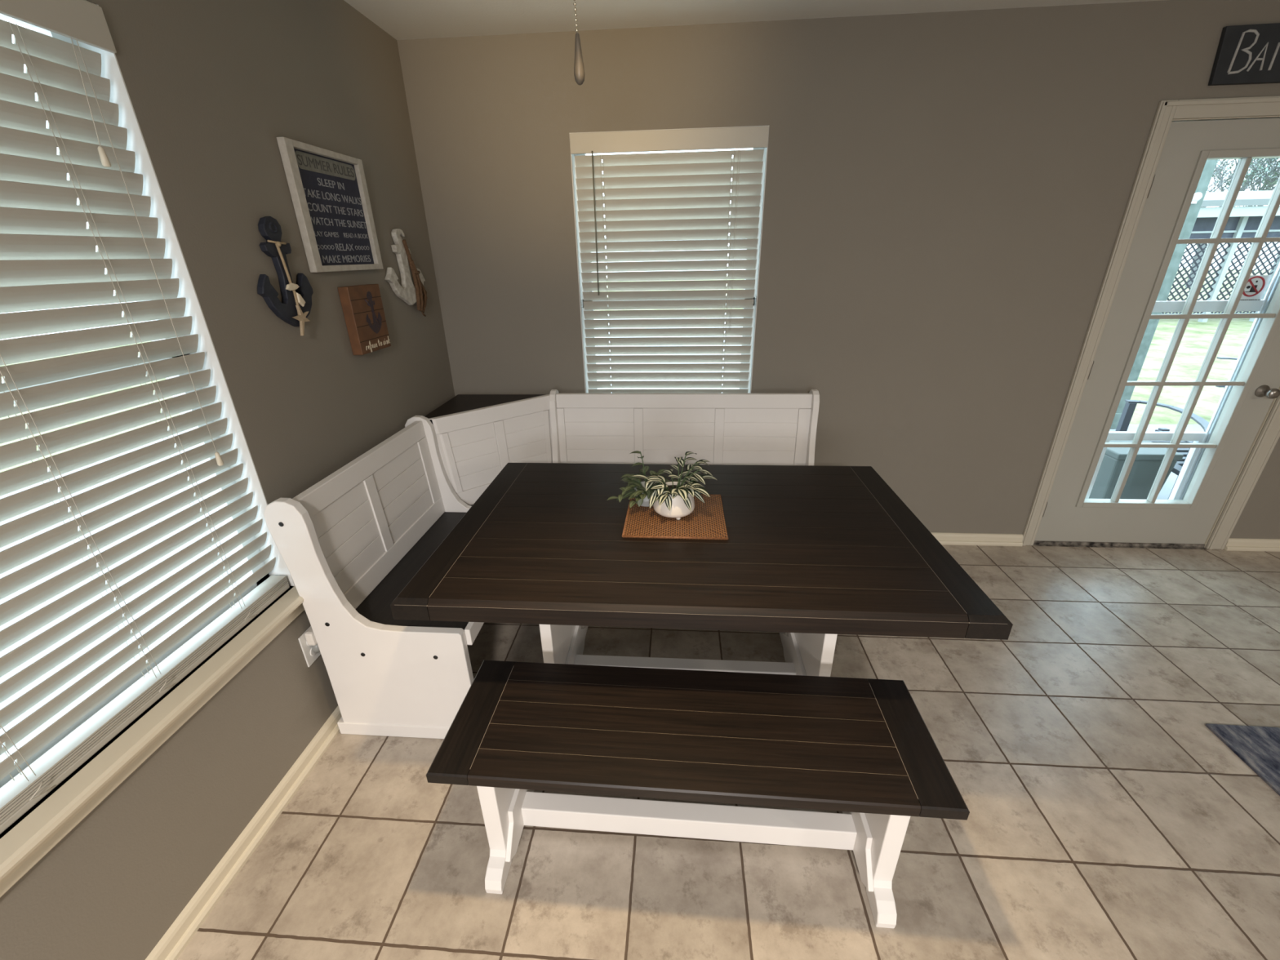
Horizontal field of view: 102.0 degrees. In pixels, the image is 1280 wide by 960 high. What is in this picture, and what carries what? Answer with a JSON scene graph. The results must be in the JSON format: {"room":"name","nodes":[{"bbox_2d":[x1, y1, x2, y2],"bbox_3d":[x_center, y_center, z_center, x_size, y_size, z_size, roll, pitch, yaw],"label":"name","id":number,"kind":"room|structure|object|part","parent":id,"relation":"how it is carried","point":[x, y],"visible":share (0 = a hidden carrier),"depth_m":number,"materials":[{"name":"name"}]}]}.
{"room":"dining room","nodes":[
{"label":"dining room","id":0,"kind":"room"},
{"bbox_2d":[0,0,454,959],"bbox_3d":[-1.372,0.698,-0.669,0.140,2.440,7.740,1,24,4],"label":"wall","id":1,"kind":"structure","parent":0,"point":[212,86],"depth_m":1.50,"materials":[{"name":"beige paint"}]},
{"bbox_2d":[0,0,304,897],"bbox_3d":[-1.207,-0.106,0.992,0.205,1.567,0.972,1,24,4],"label":"window","id":2,"kind":"structure","parent":1,"relation":"in","point":[31,839],"depth_m":1.24,"materials":[{"name":"white paint"}]},
{"bbox_2d":[0,0,289,834],"bbox_3d":[-1.188,-0.155,0.990,0.078,1.469,0.886,1,24,4],"label":"window blind","id":3,"kind":"object","parent":2,"relation":"attached to","point":[49,259],"visible":1,"depth_m":1.11,"materials":[{"name":"beige plastic"}]},
{"bbox_3d":[-1.222,-0.023,0.755,0.032,1.360,0.013,1,24,4],"label":"ladder cord","id":4,"kind":"part","parent":3,"relation":"part of","materials":[{"name":"white fabric"}]},
{"bbox_3d":[-1.202,-0.130,1.002,0.032,1.360,0.013,1,24,4],"label":"ladder cord","id":5,"kind":"part","parent":3,"relation":"part of","materials":[{"name":"white fabric"}]},
{"bbox_3d":[-1.183,-0.237,1.247,0.032,1.360,0.013,1,24,4],"label":"ladder cord","id":6,"kind":"part","parent":3,"relation":"part of","materials":[{"name":"white fabric"}]},
{"bbox_3d":[-1.137,-0.480,1.214,0.003,0.890,0.037,0,24,2],"label":"lift cord","id":7,"kind":"part","parent":3,"relation":"part of","materials":[{"name":"white fabric"}]},
{"bbox_3d":[-1.188,0.498,1.275,0.052,0.044,0.862,1,24,4],"label":"rail","id":8,"kind":"part","parent":3,"relation":"part of","materials":[{"name":"beige plastic"}]},
{"bbox_3d":[-1.169,0.539,1.271,0.155,0.024,0.972,1,24,4],"label":"sill","id":9,"kind":"part","parent":2,"relation":"part of","materials":[{"name":"beige paint"}]},
{"bbox_2d":[145,706,342,959],"bbox_3d":[-1.273,1.820,-0.275,0.027,0.064,7.580,1,24,4],"label":"baseboard","id":10,"kind":"structure","parent":1,"relation":"attached to","point":[179,935],"depth_m":1.47,"materials":[{"name":"beige paint"}]},
{"bbox_2d":[257,216,313,335],"bbox_3d":[-1.099,-0.625,1.607,0.035,0.344,0.223,1,24,4],"label":"decor","id":11,"kind":"object","parent":1,"relation":"attached to","point":[295,307],"visible":1,"depth_m":1.59,"materials":[{"name":"blue paint"}]},
{"bbox_2d":[297,626,320,666],"bbox_3d":[-1.116,0.562,1.760,0.008,0.122,0.074,1,24,4],"label":"wall outlet","id":12,"kind":"object","parent":1,"relation":"attached to","point":[310,656],"visible":0.46,"depth_m":1.74,"materials":[{"name":"white paint"}]},
{"bbox_2d":[304,626,319,653],"bbox_3d":[-1.096,0.540,1.749,0.034,0.088,0.042,1,24,4],"label":"plug","id":13,"kind":"object","parent":12,"relation":"attached to","point":[309,636],"visible":0.59,"depth_m":1.73,"materials":[{"name":"white plastic"}]},
{"bbox_3d":[-1.095,0.564,1.760,0.032,0.034,0.031,1,24,4],"label":"scent bulb","id":14,"kind":"part","parent":13,"relation":"part of","materials":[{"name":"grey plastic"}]},
{"bbox_2d":[310,648,315,656],"bbox_3d":[-1.114,0.583,1.769,0.003,0.033,0.033,1,24,4],"label":"socket","id":15,"kind":"object","parent":12,"relation":"attached to","point":[312,654],"depth_m":1.76,"materials":[{"name":"white paint"}]},
{"bbox_2d":[276,137,383,272],"bbox_3d":[-1.082,-0.957,1.855,0.025,0.385,0.425,1,24,4],"label":"wall sign","id":16,"kind":"object","parent":1,"relation":"attached to","point":[328,188],"visible":1,"depth_m":1.82,"materials":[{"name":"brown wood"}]},
{"bbox_3d":[-1.087,-1.091,1.805,0.002,0.050,0.330,1,24,4],"label":"title plate","id":17,"kind":"part","parent":16,"relation":"part of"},
{"bbox_2d":[337,284,391,355],"bbox_3d":[-1.065,-0.628,2.019,0.042,0.243,0.212,1,24,4],"label":"block sign","id":18,"kind":"object","parent":1,"relation":"attached to","point":[362,308],"visible":1,"depth_m":1.98,"materials":[{"name":"brown wood"}]},
{"bbox_2d":[364,291,382,333],"bbox_3d":[-1.045,-0.654,2.029,0.005,0.158,0.112,1,24,4],"label":"print","id":19,"kind":"object","parent":18,"relation":"on","point":[373,308],"depth_m":2.03,"materials":[{"name":"blue"}]},
{"bbox_2d":[384,228,426,316],"bbox_3d":[-1.037,-0.915,2.317,0.047,0.375,0.335,1,24,4],"label":"decor","id":20,"kind":"object","parent":1,"relation":"attached to","point":[410,294],"visible":1,"depth_m":2.30,"materials":[{"name":"white wood"}]},
{"bbox_2d":[177,544,1279,959],"bbox_3d":[2.007,1.940,-0.470,6.880,0.120,7.880,1,24,4],"label":"floor","id":21,"kind":"structure","parent":0,"point":[1106,820],"depth_m":1.52,"materials":[{"name":"beige tile"}]},
{"bbox_2d":[263,415,484,738],"bbox_3d":[-0.796,0.317,2.074,0.548,0.931,0.890,1,24,4],"label":"bench","id":22,"kind":"object","parent":21,"relation":"on","point":[349,543],"visible":0.82,"depth_m":1.77,"materials":[{"name":"white paint"}]},
{"bbox_3d":[-0.987,0.107,1.998,0.058,0.448,0.822,1,24,4],"label":"backrest","id":23,"kind":"part","parent":22,"relation":"part of","materials":[{"name":"white paint"}]},
{"bbox_3d":[-0.768,0.330,2.078,0.452,0.030,0.822,1,24,4],"label":"seat","id":24,"kind":"part","parent":22,"relation":"part of","materials":[{"name":"wood"}]},
{"bbox_3d":[-0.770,0.147,2.464,0.538,0.931,0.038,1,24,4],"label":"panel","id":25,"kind":"part","parent":22,"relation":"part of","materials":[{"name":"white paint"}]},
{"bbox_2d":[424,394,552,506],"bbox_3d":[-0.733,0.044,2.721,0.530,0.913,0.528,1,24,4],"label":"corner bench backrest","id":26,"kind":"object","parent":21,"relation":"on","point":[477,435],"visible":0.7,"depth_m":2.53,"materials":[{"name":"white paint"}]},
{"bbox_2d":[424,394,546,418],"bbox_3d":[-0.741,-0.347,2.553,0.529,0.020,0.526,1,24,4],"label":"shelf","id":27,"kind":"object","parent":26,"relation":"attached to","point":[460,402],"depth_m":2.59,"materials":[{"name":"brown wood"}]},
{"bbox_2d":[549,389,819,465],"bbox_3d":[0.207,0.053,2.635,1.365,0.931,0.548,1,24,4],"label":"bench","id":28,"kind":"object","parent":21,"relation":"on","point":[721,428],"visible":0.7,"depth_m":2.69,"materials":[{"name":"white paint"}]},
{"bbox_3d":[-0.455,0.043,2.689,0.038,0.931,0.538,1,24,4],"label":"panel","id":29,"kind":"part","parent":28,"relation":"part of","materials":[{"name":"white paint"}]},
{"bbox_3d":[0.869,0.059,2.591,0.038,0.931,0.538,1,24,4],"label":"panel","id":30,"kind":"part","parent":28,"relation":"part of","materials":[{"name":"white paint"}]},
{"bbox_2d":[426,660,969,928],"bbox_3d":[0.123,0.836,1.432,1.220,0.457,0.380,1,24,5],"label":"bench","id":31,"kind":"object","parent":21,"relation":"on","point":[863,749],"visible":1,"depth_m":1.33,"materials":[{"name":"brown wood"}]},
{"bbox_3d":[-0.380,0.841,1.481,0.046,0.426,0.380,1,24,5],"label":"leg","id":32,"kind":"part","parent":31,"relation":"part of","materials":[{"name":"white paint"}]},
{"bbox_3d":[0.120,0.640,1.347,1.220,0.030,0.378,1,24,5],"label":"seat","id":33,"kind":"part","parent":31,"relation":"part of","materials":[{"name":"brown wood"}]},
{"bbox_3d":[0.631,0.859,1.395,0.047,0.426,0.380,1,24,5],"label":"leg","id":34,"kind":"part","parent":31,"relation":"part of","materials":[{"name":"white paint"}]},
{"bbox_2d":[390,462,1013,676],"bbox_3d":[0.161,0.474,1.880,1.536,0.762,0.980,1,24,4],"label":"dining table","id":35,"kind":"object","parent":21,"relation":"on","point":[811,555],"visible":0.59,"depth_m":1.50,"materials":[{"name":"brown wood"}]},
{"bbox_3d":[-0.289,0.496,1.925,0.037,0.701,0.724,1,24,4],"label":"leg","id":36,"kind":"part","parent":35,"relation":"part of","materials":[{"name":"white paint"}]},
{"bbox_2d":[622,493,728,540],"bbox_3d":[0.118,0.116,1.738,0.327,0.008,0.316,1,24,4],"label":"woven mat","id":37,"kind":"object","parent":35,"relation":"on","point":[706,521],"visible":0.76,"depth_m":1.68,"materials":[{"name":"wicker"}]},
{"bbox_2d":[607,450,680,507],"bbox_3d":[0.017,-0.006,1.782,0.214,0.186,0.235,17,30,36],"label":"potted plant","id":38,"kind":"object","parent":37,"relation":"on","point":[642,497],"visible":0.63,"depth_m":1.77,"materials":[{"name":"green plant"}]},
{"bbox_3d":[0.024,0.050,1.810,0.088,0.062,0.088,1,24,4],"label":"pot","id":39,"kind":"part","parent":38,"relation":"part of","materials":[{"name":"grey ceramic"}]},
{"bbox_2d":[631,451,716,519],"bbox_3d":[0.127,0.020,1.700,0.258,0.200,0.244,-22,31,-39],"label":"potted plant","id":40,"kind":"object","parent":37,"relation":"on","point":[672,499],"visible":1,"depth_m":1.68,"materials":[{"name":"green plant"}]},
{"bbox_3d":[0.113,0.063,1.721,0.139,0.080,0.139,1,24,4],"label":"pot","id":41,"kind":"part","parent":40,"relation":"part of","materials":[{"name":"white ceramic"}]},
{"bbox_3d":[0.611,0.508,1.859,0.038,0.701,0.724,1,24,4],"label":"leg","id":42,"kind":"part","parent":35,"relation":"part of","materials":[{"name":"white paint"}]},
{"bbox_2d":[1033,544,1206,549],"bbox_3d":[2.717,0.346,3.000,0.918,0.012,0.160,1,24,4],"label":"threshold","id":43,"kind":"object","parent":21,"relation":"on","point":[1059,545],"visible":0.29,"depth_m":2.94,"materials":[{"name":"white wood"}]},
{"bbox_2d":[1204,723,1279,795],"bbox_3d":[2.687,1.182,1.080,1.530,0.008,1.538,1,24,4],"label":"area rug","id":44,"kind":"object","parent":21,"relation":"on","point":[1258,747],"visible":1,"depth_m":1.75,"materials":[{"name":"fabric"}]},
{"bbox_2d":[343,0,1162,39],"bbox_3d":[1.961,-0.398,-1.487,6.880,0.100,7.880,1,24,4],"label":"ceiling","id":45,"kind":"structure","parent":0,"point":[402,20],"depth_m":2.04,"materials":[{"name":"white paint"}]},
{"bbox_2d":[573,0,584,85],"bbox_3d":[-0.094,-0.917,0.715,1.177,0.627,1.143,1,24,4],"label":"pull chain","id":46,"kind":"object","parent":45,"relation":"hanging from","point":[579,69],"visible":1,"depth_m":0.79,"materials":[{"name":"silver metal"}]},
{"bbox_3d":[-0.102,-0.797,0.734,0.013,0.259,0.004,1,24,4],"label":"pull chain","id":47,"kind":"part","parent":46,"relation":"part of","materials":[{"name":"beige"}]},
{"bbox_3d":[-0.095,-0.647,0.798,0.017,0.065,0.017,1,24,4],"label":"chain pull","id":48,"kind":"part","parent":46,"relation":"part of","materials":[{"name":"brown wood"}]},
{"bbox_2d":[396,0,1279,547],"bbox_3d":[2.263,-0.777,2.557,6.600,2.440,0.140,1,24,4],"label":"wall","id":49,"kind":"structure","parent":0,"point":[947,193],"depth_m":2.37,"materials":[{"name":"beige paint"}]},
{"bbox_2d":[568,125,768,393],"bbox_3d":[0.143,-0.912,2.666,0.889,1.478,0.140,1,24,4],"label":"window","id":50,"kind":"structure","parent":49,"relation":"in","point":[765,153],"depth_m":2.59,"materials":[{"name":"white paint"}]},
{"bbox_2d":[569,125,768,393],"bbox_3d":[0.139,-0.891,2.620,0.885,1.472,0.076,1,24,4],"label":"window blind","id":51,"kind":"object","parent":50,"relation":"attached to","point":[656,200],"visible":0.77,"depth_m":2.53,"materials":[{"name":"beige plastic"}]},
{"bbox_3d":[-0.163,-0.876,2.666,0.013,1.363,0.036,1,24,4],"label":"ladder cord","id":52,"kind":"part","parent":51,"relation":"part of","materials":[{"name":"white fabric"}]},
{"bbox_3d":[0.433,-0.869,2.622,0.013,1.363,0.036,1,24,4],"label":"ladder cord","id":53,"kind":"part","parent":51,"relation":"part of","materials":[{"name":"white fabric"}]},
{"bbox_3d":[0.449,-1.113,2.465,0.012,0.795,0.002,1,24,4],"label":"lift cord","id":54,"kind":"part","parent":51,"relation":"part of","materials":[{"name":"white fabric"}]},
{"bbox_2d":[930,532,1279,551],"bbox_3d":[2.289,0.346,2.954,6.580,0.064,0.027,1,24,4],"label":"baseboard","id":55,"kind":"structure","parent":49,"relation":"attached to","point":[955,539],"depth_m":2.96,"materials":[{"name":"beige paint"}]},
{"bbox_2d":[1022,96,1279,549],"bbox_3d":[2.708,-0.617,2.581,1.078,2.111,0.160,1,24,4],"label":"door frame","id":56,"kind":"structure","parent":49,"relation":"attached to","point":[1166,111],"depth_m":2.49,"materials":[{"name":"beige paint"}]},
{"bbox_2d":[1033,118,1279,547],"bbox_3d":[2.689,-0.558,2.537,0.924,2.036,0.115,1,24,4],"label":"door","id":57,"kind":"structure","parent":49,"relation":"in","point":[1068,517],"depth_m":2.56,"materials":[{"name":"paint"}]},
{"bbox_3d":[2.707,-0.630,2.536,0.612,1.688,0.056,1,24,4],"label":"glazing frame","id":58,"kind":"part","parent":57,"relation":"part of","materials":[{"name":"paint"}]},
{"bbox_3d":[3.078,-0.428,2.538,0.060,0.060,0.069,1,24,4],"label":"knob","id":59,"kind":"part","parent":57,"relation":"part of","materials":[{"name":"silver metal"}]},
{"bbox_2d":[1208,22,1279,85],"bbox_3d":[2.558,-1.687,2.046,0.530,0.195,0.024,1,24,4],"label":"door sign","id":60,"kind":"object","parent":49,"relation":"attached to","point":[1247,54],"visible":1,"depth_m":2.05,"materials":[{"name":"black wood"}]},
{"label":"outside","id":61,"kind":"structure","parent":0,"visible":0},
{"bbox_2d":[0,267,1270,472],"bbox_3d":[13.079,-5.446,16.544,54.000,0.260,59.000,1,24,4],"label":"ground","id":62,"kind":"structure","parent":61,"point":[1197,339],"depth_m":7.97,"materials":[{"name":"green plant"}]},
{"bbox_2d":[1201,159,1238,207],"bbox_3d":[16.735,-8.978,16.931,4.894,5.820,3.184,-14,27,-28],"label":"tree","id":63,"kind":"object","parent":62,"relation":"on","point":[1224,166],"visible":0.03,"depth_m":16.51,"materials":[{"name":"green plant"}]},
{"bbox_2d":[1161,190,1279,322],"bbox_3d":[14.996,-5.683,12.925,6.250,2.990,3.950,1,24,4],"label":"lattice fence","id":64,"kind":"object","parent":62,"relation":"on","point":[1242,221],"visible":0.38,"depth_m":11.68,"materials":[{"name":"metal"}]},
{"bbox_3d":[15.001,-4.696,11.797,5.450,1.840,0.060,1,24,4],"label":"rail","id":65,"kind":"part","parent":64,"relation":"part of","materials":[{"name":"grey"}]},
{"bbox_3d":[15.003,-4.619,11.832,5.450,1.574,0.024,1,24,4],"label":"lattice panel","id":66,"kind":"part","parent":64,"relation":"part of","materials":[{"name":"grey wood"}]},
{"bbox_3d":[13.347,-4.881,11.847,0.100,2.440,0.120,1,24,4],"label":"post","id":67,"kind":"part","parent":64,"relation":"part of","materials":[{"name":"grey wood"}]},
{"bbox_3d":[14.474,-4.868,11.763,0.100,2.440,0.120,1,24,4],"label":"post","id":68,"kind":"part","parent":64,"relation":"part of","materials":[{"name":"grey wood"}]},
{"bbox_2d":[1184,157,1279,287],"bbox_3d":[23.541,-11.466,21.128,5.932,6.790,4.129,21,32,41],"label":"tree","id":69,"kind":"object","parent":62,"relation":"on","point":[1272,180],"visible":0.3,"depth_m":20.04,"materials":[{"name":"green plant"}]},
{"bbox_3d":[23.524,-12.789,20.561,4.059,3.910,5.960,-22,31,-39],"label":"crown","id":70,"kind":"part","parent":69,"relation":"part of","materials":[{"name":"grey plant"}]},
{"bbox_2d":[1191,157,1279,267],"bbox_3d":[29.340,-14.470,26.674,8.240,7.710,7.052,-12,26,-23],"label":"tree","id":71,"kind":"object","parent":62,"relation":"on","point":[1227,170],"visible":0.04,"depth_m":25.35,"materials":[{"name":"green plant"}]},
{"bbox_3d":[29.327,-16.075,26.019,8.172,4.144,6.997,-12,26,-23],"label":"crown","id":72,"kind":"part","parent":71,"relation":"part of","materials":[{"name":"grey plant"}]},
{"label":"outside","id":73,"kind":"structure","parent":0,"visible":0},
{"bbox_2d":[0,312,1204,758],"bbox_3d":[-2.894,-0.175,4.792,22.000,0.019,25.000,1,24,4],"label":"patio","id":74,"kind":"structure","parent":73,"point":[1165,492],"depth_m":3.16,"materials":[{"name":"concrete"}]},
{"bbox_2d":[1088,440,1183,499],"bbox_3d":[3.126,0.000,3.441,0.370,0.520,0.420,1,24,4],"label":"storage bin","id":75,"kind":"object","parent":74,"relation":"on","point":[1148,461],"visible":0.4,"depth_m":3.23,"materials":[{"name":"grey plastic"}]},
{"bbox_3d":[3.122,-0.220,3.345,0.370,0.040,0.420,1,24,4],"label":"bin lid","id":76,"kind":"part","parent":75,"relation":"part of","materials":[{"name":"grey plastic"}]},
{"bbox_2d":[1115,400,1208,498],"bbox_3d":[3.634,-0.132,3.595,0.596,0.620,0.950,1,24,4],"label":"patio chair","id":77,"kind":"object","parent":74,"relation":"on","point":[1129,408],"visible":0.26,"depth_m":3.73,"materials":[{"name":"grey metal"}]},
{"bbox_3d":[3.677,-0.299,3.994,0.052,0.608,0.040,1,24,4],"label":"leg","id":78,"kind":"part","parent":77,"relation":"part of","materials":[{"name":"grey metal"}]},
{"bbox_3d":[3.935,-0.192,3.971,0.052,0.420,0.040,1,24,4],"label":"leg","id":79,"kind":"part","parent":77,"relation":"part of","materials":[{"name":"grey metal"}]},
{"bbox_3d":[3.690,-0.437,3.533,0.229,0.012,0.792,3,24,10],"label":"arm rail","id":80,"kind":"part","parent":77,"relation":"part of","materials":[{"name":"grey metal"}]},
{"bbox_3d":[3.888,-0.235,3.606,0.060,0.028,0.660,1,24,4],"label":"seat rail","id":81,"kind":"part","parent":77,"relation":"part of","materials":[{"name":"grey metal"}]},
{"bbox_3d":[3.391,-0.110,3.339,0.062,0.028,0.427,6,24,15],"label":"seat rail","id":82,"kind":"part","parent":77,"relation":"part of","materials":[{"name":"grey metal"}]},
{"bbox_3d":[3.516,-0.016,3.348,0.052,0.608,0.040,1,24,4],"label":"leg","id":83,"kind":"part","parent":77,"relation":"part of","materials":[{"name":"grey metal"}]},
{"bbox_2d":[1110,160,1217,428],"bbox_3d":[4.736,-1.962,4.619,0.140,3.120,0.177,1,24,4],"label":"porch post","id":84,"kind":"object","parent":74,"relation":"on","point":[1210,166],"visible":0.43,"depth_m":4.64,"materials":[{"name":"white wood"}]},
{"bbox_2d":[1191,191,1202,204],"bbox_3d":[4.699,-2.384,4.380,0.067,0.085,0.070,1,24,4],"label":"lamp","id":85,"kind":"object","parent":84,"relation":"attached to","point":[1197,198],"depth_m":4.37,"materials":[{"name":"white metal"}]},
{"bbox_2d":[1084,262,1279,499],"bbox_3d":[2.702,-0.604,2.641,0.914,2.020,0.038,1,24,4],"label":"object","id":86,"kind":"structure","parent":74,"relation":"on","point":[1194,455],"depth_m":2.71,"materials":[{"name":"white wood"}]},
{"bbox_2d":[1240,275,1271,300],"bbox_3d":[2.932,-0.916,2.487,0.131,0.123,0.008,1,24,4],"label":"warning sticker","id":87,"kind":"object","parent":86,"relation":"attached to","point":[1256,285],"visible":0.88,"depth_m":2.48,"materials":[{"name":"white"}]},
{"bbox_2d":[1215,356,1237,388],"bbox_3d":[5.880,-0.784,4.992,0.596,0.620,0.950,1,24,4],"label":"patio chair","id":88,"kind":"object","parent":74,"relation":"on","point":[1219,357],"visible":0.1,"depth_m":5.25,"materials":[{"name":"grey metal"}]},
{"bbox_3d":[5.937,-1.089,4.931,0.229,0.012,0.792,3,24,10],"label":"arm rail","id":89,"kind":"part","parent":88,"relation":"part of","materials":[{"name":"grey metal"}]}
]}

